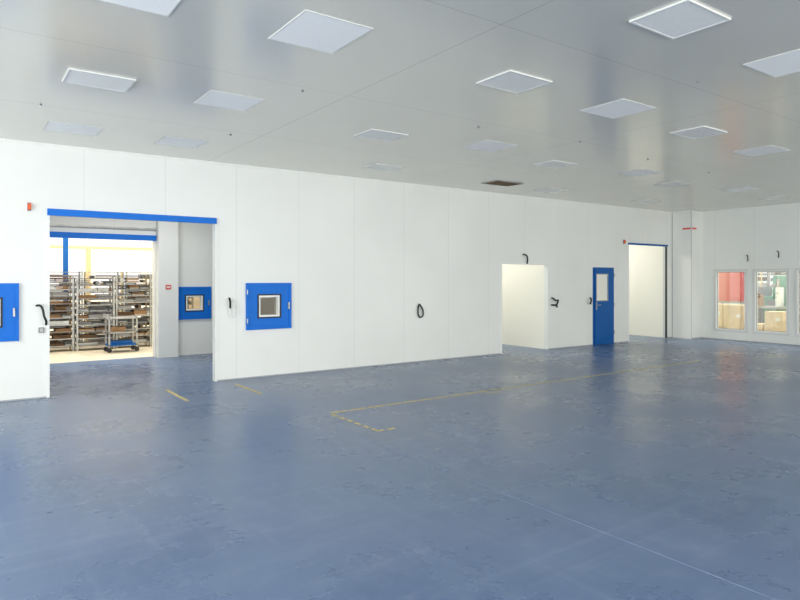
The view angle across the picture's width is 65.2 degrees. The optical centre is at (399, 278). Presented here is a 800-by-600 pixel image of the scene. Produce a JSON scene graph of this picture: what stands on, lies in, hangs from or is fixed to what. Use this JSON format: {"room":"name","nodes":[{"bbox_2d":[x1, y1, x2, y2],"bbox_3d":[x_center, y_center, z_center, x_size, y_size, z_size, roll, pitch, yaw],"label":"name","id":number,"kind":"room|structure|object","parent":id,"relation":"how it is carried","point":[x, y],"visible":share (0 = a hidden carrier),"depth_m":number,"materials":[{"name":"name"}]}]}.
{"room":"clean room","nodes":[
{"label":"clean room","id":0,"kind":"room"},
{"bbox_2d":[50,239,199,330],"bbox_3d":[-11.505,-0.850,21.360,18.000,5.200,0.150,0,0,-35],"label":"wall","id":1,"kind":"structure","parent":0,"point":[144,255],"depth_m":22.77,"materials":[{"name":"white paint"}]},
{"bbox_2d":[152,241,153,356],"bbox_3d":[-6.125,-0.850,13.793,18.000,5.200,0.120,0,0,-35],"label":"wall","id":2,"kind":"structure","parent":0,"point":[152,241],"depth_m":14.12,"materials":[{"name":"white paint"}]},
{"bbox_2d":[50,216,274,356],"bbox_3d":[-6.090,-0.125,13.658,8.900,3.750,0.120,0,0,-35],"label":"wall","id":3,"kind":"structure","parent":0,"point":[195,240],"depth_m":14.45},
{"bbox_2d":[50,224,156,240],"bbox_3d":[-6.320,-0.990,13.377,2.800,0.280,0.070,0,0,-35],"label":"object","id":4,"kind":"structure","parent":3,"relation":"attached to","point":[52,234],"depth_m":13.32,"materials":[{"name":"blue metal"}]},
{"bbox_2d":[156,221,177,357],"bbox_3d":[-5.229,-0.120,14.061,0.430,3.740,0.220,0,0,-35],"label":"pillar","id":5,"kind":"structure","parent":3,"relation":"attached to","point":[166,232],"depth_m":13.96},
{"bbox_2d":[178,287,210,319],"bbox_3d":[-4.789,0.555,14.537,0.780,0.750,0.195,0,0,-35],"label":"pass-through window","id":6,"kind":"structure","parent":3,"relation":"in","point":[204,293],"depth_m":14.49,"materials":[{"name":"blue paint"}]},
{"bbox_2d":[0,141,671,400],"bbox_3d":[-0.777,-0.125,12.466,23.180,3.750,0.120,0,0,-35],"label":"wall","id":7,"kind":"structure","parent":0,"point":[359,257],"depth_m":12.13,"materials":[{"name":"white paint"}]},
{"bbox_2d":[0,283,18,341],"bbox_3d":[-5.861,0.475,8.805,0.850,0.830,0.195,0,0,-35],"label":"pass-through window","id":8,"kind":"structure","parent":7,"relation":"in","point":[9,292],"depth_m":8.94,"materials":[{"name":"blue paint"}]},
{"bbox_2d":[27,203,30,210],"bbox_3d":[-5.378,-1.050,9.083,0.050,0.120,0.060,0,0,-35],"label":"beacon","id":9,"kind":"object","parent":7,"relation":"attached to","point":[28,204],"visible":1,"depth_m":9.07,"materials":[{"name":"red plastic"}]},
{"bbox_2d":[39,327,43,332],"bbox_3d":[-5.258,0.750,9.183,0.070,0.080,0.038,0,0,-35],"label":"light switch","id":10,"kind":"object","parent":7,"relation":"attached to","point":[41,329],"visible":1,"depth_m":9.17,"materials":[{"name":"grey plastic"}]},
{"bbox_2d":[36,304,47,324],"bbox_3d":[-5.237,0.525,9.151,0.152,0.313,0.077,0,0,-35],"label":"hanging cable","id":11,"kind":"object","parent":7,"relation":"hanging from","point":[37,305],"visible":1,"depth_m":9.13,"materials":[{"name":"black rubber"}]},
{"bbox_2d":[46,208,216,397],"bbox_3d":[-4.196,0.355,10.010,2.560,2.790,0.160,0,0,-35],"label":"trim","id":12,"kind":"structure","parent":7,"relation":"attached to","point":[50,212],"depth_m":9.61,"materials":[{"name":"blue paint"}]},
{"bbox_2d":[229,300,234,317],"bbox_3d":[-2.908,0.520,10.821,0.096,0.323,0.052,0,0,-35],"label":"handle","id":13,"kind":"object","parent":7,"relation":"hanging from","point":[232,302],"visible":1,"depth_m":10.82,"materials":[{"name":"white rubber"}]},
{"bbox_2d":[246,283,291,329],"bbox_3d":[-2.377,0.485,11.282,0.860,0.830,0.195,0,0,-35],"label":"pass-through window","id":14,"kind":"structure","parent":7,"relation":"in","point":[282,292],"depth_m":11.24,"materials":[{"name":"blue paint"}]},
{"bbox_2d":[0,337,671,401],"bbox_3d":[-1.030,1.740,12.209,22.470,0.020,0.006,0,0,-35],"label":"baseboard","id":15,"kind":"structure","parent":7,"relation":"attached to","point":[667,337],"depth_m":12.12,"materials":[{"name":"grey"}]},
{"bbox_2d":[0,138,799,212],"bbox_3d":[4.004,-1.985,5.638,23.060,0.030,16.550,0,0,-35],"label":"trim","id":16,"kind":"structure","parent":7,"relation":"attached to","point":[1,139],"depth_m":11.70,"materials":[{"name":"white paint"}]},
{"bbox_2d":[417,304,423,317],"bbox_3d":[0.429,0.671,13.200,0.168,0.306,0.051,0,0,-35],"label":"hanging cable","id":17,"kind":"object","parent":7,"relation":"attached to","point":[418,304],"visible":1,"depth_m":13.18,"materials":[{"name":"black rubber"}]},
{"bbox_2d":[501,263,548,353],"bbox_3d":[3.027,0.685,15.089,1.640,2.130,0.012,0,0,-35],"label":"trim","id":18,"kind":"structure","parent":7,"relation":"attached to","point":[501,263],"depth_m":15.12,"materials":[{"name":"white paint"}]},
{"bbox_2d":[593,267,614,344],"bbox_3d":[5.493,0.730,16.781,0.880,2.080,0.109,0,0,-35],"label":"door","id":19,"kind":"structure","parent":7,"relation":"in","point":[603,277],"depth_m":16.76,"materials":[{"name":"blue paint"}]},
{"bbox_2d":[628,243,667,341],"bbox_3d":[7.148,0.370,18.026,1.920,2.760,0.060,0,0,-35],"label":"trim","id":20,"kind":"structure","parent":7,"relation":"attached to","point":[665,246],"depth_m":18.54,"materials":[{"name":"blue paint"}]},
{"bbox_2d":[0,333,799,599],"bbox_3d":[-0.161,1.850,10.806,24.260,0.200,30.200,0,0,-35],"label":"floor","id":21,"kind":"structure","parent":0,"point":[115,485],"depth_m":5.49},
{"bbox_2d":[50,275,73,350],"bbox_3d":[-8.411,0.825,15.161,0.860,1.850,0.500,0,0,-35],"label":"storage rack","id":22,"kind":"object","parent":21,"relation":"on","point":[63,337],"visible":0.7,"depth_m":15.12,"materials":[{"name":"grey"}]},
{"bbox_2d":[63,238,67,300],"bbox_3d":[-9.055,-0.850,16.948,0.280,5.200,0.220,0,0,-35],"label":"column","id":23,"kind":"structure","parent":21,"relation":"on","point":[65,240],"depth_m":16.89,"materials":[{"name":"blue metal"}]},
{"bbox_2d":[50,271,82,346],"bbox_3d":[-8.716,0.775,16.195,0.860,1.950,0.500,0,0,-35],"label":"storage rack","id":24,"kind":"object","parent":21,"relation":"on","point":[78,272],"visible":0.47,"depth_m":16.06,"materials":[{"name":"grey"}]},
{"bbox_2d":[74,278,114,350],"bbox_3d":[-7.631,0.860,15.617,0.860,1.780,0.500,0,0,-35],"label":"storage rack","id":25,"kind":"object","parent":21,"relation":"on","point":[96,283],"visible":0.78,"depth_m":15.45,"materials":[{"name":"metal"}]},
{"bbox_2d":[50,245,151,301],"bbox_3d":[-9.178,0.400,18.088,18.000,2.700,0.120,0,0,-35],"label":"beam","id":26,"kind":"structure","parent":21,"relation":"on","point":[88,248],"depth_m":18.14,"materials":[{"name":"yellow metal"}]},
{"bbox_2d":[84,271,121,340],"bbox_3d":[-7.942,0.775,16.746,0.860,1.950,0.500,0,0,-35],"label":"storage rack","id":27,"kind":"object","parent":21,"relation":"on","point":[85,272],"visible":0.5,"depth_m":16.52,"materials":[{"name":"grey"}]},
{"bbox_2d":[103,313,138,352],"bbox_3d":[-6.731,1.288,15.122,0.725,0.915,0.450,0,0,-35],"label":"utility cart","id":28,"kind":"object","parent":21,"relation":"on","point":[117,329],"visible":1,"depth_m":15.04,"materials":[{"name":"metal"}]},
{"bbox_2d":[112,275,151,348],"bbox_3d":[-6.943,0.825,16.204,0.860,1.850,0.500,0,0,-35],"label":"storage rack","id":29,"kind":"object","parent":21,"relation":"on","point":[140,312],"visible":0.83,"depth_m":16.09,"materials":[{"name":"metal"}]},
{"bbox_2d":[122,272,151,337],"bbox_3d":[-7.168,0.775,17.296,0.860,1.950,0.500,0,0,-35],"label":"storage rack","id":30,"kind":"object","parent":21,"relation":"on","point":[140,276],"visible":0.32,"depth_m":17.09,"materials":[{"name":"metal"}]},
{"bbox_2d":[149,275,187,344],"bbox_3d":[-6.163,0.825,16.660,0.860,1.850,0.500,0,0,-35],"label":"storage rack","id":31,"kind":"object","parent":21,"relation":"on","point":[149,275],"visible":0.06,"depth_m":16.58,"materials":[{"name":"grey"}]},
{"bbox_2d":[188,297,193,308],"bbox_3d":[-6.393,0.775,17.847,0.860,1.950,0.500,0,0,-35],"label":"storage rack","id":32,"kind":"object","parent":21,"relation":"on","point":[192,301],"visible":0.02,"depth_m":17.87,"materials":[{"name":"metal"}]},
{"bbox_2d":[166,361,696,431],"bbox_3d":[1.678,1.749,11.131,10.245,0.002,4.200,0,0,-35],"label":"tape","id":33,"kind":"object","parent":21,"relation":"on","point":[169,391],"visible":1,"depth_m":9.64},
{"bbox_2d":[355,435,776,599],"bbox_3d":[1.815,1.749,3.744,0.006,0.002,8.000,0,0,-35],"label":"joint","id":34,"kind":"object","parent":21,"relation":"on","point":[355,435],"visible":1,"depth_m":4.35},
{"bbox_2d":[0,0,799,211],"bbox_3d":[2.845,-2.075,7.268,23.460,0.150,20.950,0,0,-35],"label":"ceiling","id":35,"kind":"structure","parent":0,"point":[416,73],"depth_m":6.64,"materials":[{"name":"grey plastic"}]},
{"bbox_2d":[43,120,102,135],"bbox_3d":[-4.345,-1.996,8.321,0.640,0.006,0.600,0,0,-35],"label":"ceiling light panel","id":36,"kind":"object","parent":35,"relation":"attached to","point":[55,126],"depth_m":8.29,"materials":[{"name":"white plastic"}]},
{"bbox_2d":[62,68,135,92],"bbox_3d":[-3.025,-1.992,6.291,0.600,0.015,0.480,0,0,-35],"label":"ceiling light panel","id":37,"kind":"object","parent":35,"relation":"attached to","point":[72,76],"depth_m":6.27,"materials":[{"name":"white plastic"}]},
{"bbox_2d":[99,0,180,16],"bbox_3d":[-1.850,-1.996,4.329,0.640,0.006,0.600,0,0,-35],"label":"ceiling light panel","id":38,"kind":"object","parent":35,"relation":"attached to","point":[160,7],"depth_m":4.55,"materials":[{"name":"white plastic"}]},
{"bbox_2d":[154,135,207,147],"bbox_3d":[-3.196,-1.996,9.138,0.600,0.006,0.600,0,0,-35],"label":"ceiling light panel","id":39,"kind":"object","parent":35,"relation":"attached to","point":[166,140],"depth_m":9.14,"materials":[{"name":"white plastic"}]},
{"bbox_2d":[194,90,264,111],"bbox_3d":[-1.923,-1.996,7.037,0.600,0.006,0.600,0,0,-35],"label":"ceiling light panel","id":40,"kind":"object","parent":35,"relation":"attached to","point":[213,98],"depth_m":7.03,"materials":[{"name":"white plastic"}]},
{"bbox_2d":[268,10,373,53],"bbox_3d":[-0.652,-1.996,5.094,0.600,0.006,0.680,0,0,-35],"label":"ceiling light panel","id":41,"kind":"object","parent":35,"relation":"attached to","point":[310,29],"depth_m":5.06,"materials":[{"name":"white plastic"}]},
{"bbox_2d":[354,129,408,141],"bbox_3d":[-0.261,-1.992,8.685,0.600,0.015,0.480,0,0,-35],"label":"ceiling light panel","id":42,"kind":"object","parent":35,"relation":"attached to","point":[375,134],"depth_m":8.67,"materials":[{"name":"white plastic"}]},
{"bbox_2d":[362,163,404,170],"bbox_3d":[-0.291,-1.992,11.179,0.600,0.015,0.480,0,0,-35],"label":"ceiling light panel","id":43,"kind":"object","parent":35,"relation":"attached to","point":[384,167],"depth_m":11.16,"materials":[{"name":"white plastic"}]},
{"bbox_2d":[461,140,518,151],"bbox_3d":[1.349,-1.996,9.425,0.640,0.006,0.600,0,0,-35],"label":"ceiling light panel","id":44,"kind":"object","parent":35,"relation":"in","point":[487,145],"depth_m":9.42,"materials":[{"name":"white plastic"}]},
{"bbox_2d":[481,180,523,186],"bbox_3d":[2.139,-1.992,13.042,0.750,0.015,0.480,0,0,-35],"label":"hatch","id":45,"kind":"object","parent":35,"relation":"in","point":[497,182],"depth_m":13.02,"materials":[{"name":"grey metal"}]},
{"bbox_2d":[476,70,552,93],"bbox_3d":[1.158,-1.992,6.345,0.600,0.015,0.480,0,0,-35],"label":"ceiling light panel","id":46,"kind":"object","parent":35,"relation":"attached to","point":[512,81],"depth_m":6.33,"materials":[{"name":"white plastic"}]},
{"bbox_2d":[534,188,567,192],"bbox_3d":[3.385,-1.992,14.050,0.600,0.015,0.480,0,0,-35],"label":"ceiling light panel","id":47,"kind":"object","parent":35,"relation":"in","point":[550,190],"depth_m":14.06,"materials":[{"name":"white plastic"}]},
{"bbox_2d":[533,160,576,168],"bbox_3d":[2.692,-1.992,10.883,0.600,0.015,0.480,0,0,-35],"label":"ceiling light panel","id":48,"kind":"object","parent":35,"relation":"in","point":[555,164],"depth_m":10.86,"materials":[{"name":"white plastic"}]},
{"bbox_2d":[580,99,655,118],"bbox_3d":[2.565,-1.996,7.369,0.640,0.006,0.600,0,0,-35],"label":"ceiling light panel","id":49,"kind":"object","parent":35,"relation":"attached to","point":[622,107],"depth_m":7.36,"materials":[{"name":"white plastic"}]},
{"bbox_2d":[615,169,662,176],"bbox_3d":[4.502,-1.996,11.789,0.640,0.006,0.600,0,0,-35],"label":"ceiling light panel","id":50,"kind":"object","parent":35,"relation":"in","point":[641,172],"depth_m":11.72,"materials":[{"name":"white plastic"}]},
{"bbox_2d":[631,199,659,202],"bbox_3d":[6.290,-1.992,16.005,0.600,0.015,0.480,0,0,-35],"label":"ceiling light panel","id":51,"kind":"object","parent":35,"relation":"in","point":[644,200],"depth_m":16.02,"materials":[{"name":"white plastic"}]},
{"bbox_2d":[654,181,690,186],"bbox_3d":[5.737,-1.992,13.158,0.600,0.015,0.480,0,0,-35],"label":"ceiling light panel","id":52,"kind":"object","parent":35,"relation":"in","point":[675,183],"depth_m":13.16,"materials":[{"name":"white plastic"}]},
{"bbox_2d":[629,0,730,39],"bbox_3d":[2.156,-1.992,4.821,0.600,0.015,0.480,0,0,-35],"label":"ceiling light panel","id":53,"kind":"object","parent":35,"relation":"attached to","point":[681,18],"depth_m":4.79,"materials":[{"name":"white plastic"}]},
{"bbox_2d":[670,126,727,138],"bbox_3d":[4.064,-1.992,8.521,0.600,0.015,0.480,0,0,-35],"label":"ceiling light panel","id":54,"kind":"object","parent":35,"relation":"in","point":[701,131],"depth_m":8.49,"materials":[{"name":"white plastic"}]},
{"bbox_2d":[721,187,760,191],"bbox_3d":[7.599,-1.996,13.991,0.640,0.006,0.600,0,0,-35],"label":"ceiling light panel","id":55,"kind":"object","parent":35,"relation":"in","point":[741,189],"depth_m":13.95,"materials":[{"name":"white plastic"}]},
{"bbox_2d":[733,145,790,156],"bbox_3d":[5.639,-1.996,9.776,0.640,0.006,0.600,0,0,-35],"label":"ceiling light panel","id":56,"kind":"object","parent":35,"relation":"in","point":[770,149],"depth_m":9.79,"materials":[{"name":"white plastic"}]},
{"bbox_2d":[743,49,799,77],"bbox_3d":[3.628,-1.996,5.769,0.640,0.006,0.600,0,0,-35],"label":"ceiling light panel","id":57,"kind":"object","parent":35,"relation":"attached to","point":[786,63],"depth_m":5.82,"materials":[{"name":"white plastic"}]},
{"bbox_2d":[760,196,790,199],"bbox_3d":[9.195,-1.992,15.371,0.600,0.015,0.480,0,0,-35],"label":"ceiling light panel","id":58,"kind":"object","parent":35,"relation":"in","point":[771,197],"depth_m":15.30,"materials":[{"name":"white plastic"}]},
{"bbox_2d":[502,264,543,348],"bbox_3d":[2.500,-0.125,17.280,0.100,3.750,3.930,0,0,-35],"label":"wall","id":59,"kind":"structure","parent":0,"point":[522,285],"depth_m":16.21,"materials":[{"name":"white paint"}]},
{"bbox_2d":[629,245,662,336],"bbox_3d":[6.803,-0.125,20.339,0.100,3.750,3.930,0,0,-35],"label":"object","id":60,"kind":"structure","parent":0,"point":[645,262],"depth_m":19.19,"materials":[{"name":"white"}]},
{"bbox_2d":[672,210,702,338],"bbox_3d":[8.596,-0.125,18.666,0.718,3.750,0.635,0,0,-35],"label":"pillar","id":61,"kind":"structure","parent":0,"point":[686,244],"depth_m":18.42,"materials":[{"name":"white paint"}]},
{"bbox_2d":[719,272,772,304],"bbox_3d":[16.604,-0.500,21.620,0.120,4.500,16.000,0,0,-35],"label":"wall","id":62,"kind":"structure","parent":0,"point":[758,272],"depth_m":25.49,"materials":[{"name":"white"}]},
{"bbox_2d":[702,204,799,344],"bbox_3d":[13.630,-0.125,12.101,0.120,3.750,15.930,0,0,-35],"label":"wall","id":63,"kind":"structure","parent":0,"point":[728,236],"depth_m":17.44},
{"bbox_2d":[714,269,747,332],"bbox_3d":[9.476,0.615,17.908,0.120,1.790,0.950,0,0,-35],"label":"window","id":64,"kind":"structure","parent":63,"relation":"in","point":[716,271],"depth_m":17.96,"materials":[{"name":"white metal"}]},
{"bbox_2d":[703,337,799,345],"bbox_3d":[13.578,1.740,12.064,0.006,0.020,15.930,0,0,-35],"label":"baseboard","id":65,"kind":"structure","parent":63,"relation":"attached to","point":[703,337],"depth_m":17.40,"materials":[{"name":"grey"}]},
{"bbox_2d":[753,268,789,335],"bbox_3d":[10.105,0.615,17.024,0.120,1.790,0.940,0,0,-35],"label":"window","id":66,"kind":"structure","parent":63,"relation":"in","point":[787,270],"depth_m":17.04,"materials":[{"name":"white metal"}]},
{"bbox_2d":[795,268,799,336],"bbox_3d":[10.728,0.615,16.148,0.120,1.790,0.950,0,0,-35],"label":"window","id":67,"kind":"structure","parent":63,"relation":"in","point":[797,270],"depth_m":16.46,"materials":[{"name":"white metal"}]},
{"bbox_3d":[13.401,1.850,19.343,7.740,0.200,16.000,0,0,-35],"label":"floor","id":68,"kind":"structure","parent":0,"visible":0},
{"bbox_2d":[719,318,722,327],"bbox_3d":[10.006,1.474,19.751,0.506,0.552,0.600,0,0,-35],"label":"cardboard box","id":69,"kind":"object","parent":68,"relation":"on","point":[720,319],"visible":0.12,"depth_m":19.40,"materials":[{"name":"brown cardboard"}]},
{"bbox_2d":[719,304,729,317],"bbox_3d":[10.000,0.997,19.716,0.456,0.402,0.550,0,0,-35],"label":"cardboard box","id":70,"kind":"object","parent":69,"relation":"on","point":[720,305],"visible":0.33,"depth_m":19.41,"materials":[{"name":"brown cardboard"}]},
{"bbox_2d":[719,272,743,302],"bbox_3d":[10.400,0.675,19.939,0.100,2.150,1.230,0,0,-35],"label":"partition panel","id":71,"kind":"object","parent":68,"relation":"on","point":[731,284],"visible":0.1,"depth_m":19.78,"materials":[{"name":"red"}]},
{"bbox_2d":[723,320,743,328],"bbox_3d":[10.341,1.499,19.192,0.506,0.502,0.600,0,0,-35],"label":"cardboard box","id":72,"kind":"object","parent":68,"relation":"on","point":[733,324],"visible":0.38,"depth_m":19.04,"materials":[{"name":"brown cardboard"}]},
{"bbox_2d":[723,305,743,320],"bbox_3d":[10.341,1.022,19.192,0.506,0.452,0.600,0,0,-35],"label":"cardboard box","id":73,"kind":"object","parent":72,"relation":"on","point":[730,312],"visible":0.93,"depth_m":19.04,"materials":[{"name":"brown cardboard"}]},
{"bbox_2d":[719,272,767,303],"bbox_3d":[11.900,0.700,21.834,0.500,2.100,1.600,0,0,-35],"label":"storage rack","id":74,"kind":"object","parent":68,"relation":"on","point":[761,278],"visible":0.03,"depth_m":21.21,"materials":[{"name":"metal"}]},
{"bbox_2d":[758,323,763,330],"bbox_3d":[10.689,1.539,18.703,0.506,0.422,0.500,0,0,-35],"label":"cardboard box","id":75,"kind":"object","parent":68,"relation":"on","point":[760,325],"visible":0.17,"depth_m":18.40,"materials":[{"name":"brown cardboard"}]},
{"bbox_2d":[758,276,785,322],"bbox_3d":[11.933,0.825,19.802,0.800,1.850,1.050,0,0,-35],"label":"machine","id":76,"kind":"object","parent":68,"relation":"on","point":[778,281],"visible":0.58,"depth_m":19.66,"materials":[{"name":"green"}]},
{"bbox_2d":[758,287,785,322],"bbox_3d":[11.707,1.000,18.568,0.600,1.500,2.300,0,0,-35],"label":"workbench","id":77,"kind":"object","parent":68,"relation":"on","point":[779,291],"visible":0.46,"depth_m":18.80,"materials":[{"name":"metal"}]},
{"bbox_2d":[764,323,785,331],"bbox_3d":[11.022,1.524,18.235,0.506,0.452,0.550,0,0,-35],"label":"cardboard box","id":78,"kind":"object","parent":68,"relation":"on","point":[767,327],"visible":0.36,"depth_m":18.07,"materials":[{"name":"brown cardboard"}]},
{"bbox_2d":[765,311,785,323],"bbox_3d":[11.004,1.122,18.252,0.456,0.352,0.500,0,0,-35],"label":"cardboard box","id":79,"kind":"object","parent":78,"relation":"on","point":[771,317],"visible":0.93,"depth_m":18.11,"materials":[{"name":"brown cardboard"}]},
{"bbox_2d":[768,272,785,292],"bbox_3d":[12.943,0.700,20.367,0.500,2.100,1.600,0,0,-35],"label":"storage rack","id":80,"kind":"object","parent":68,"relation":"on","point":[772,273],"visible":0.09,"depth_m":20.84,"materials":[{"name":"metal"}]}
]}

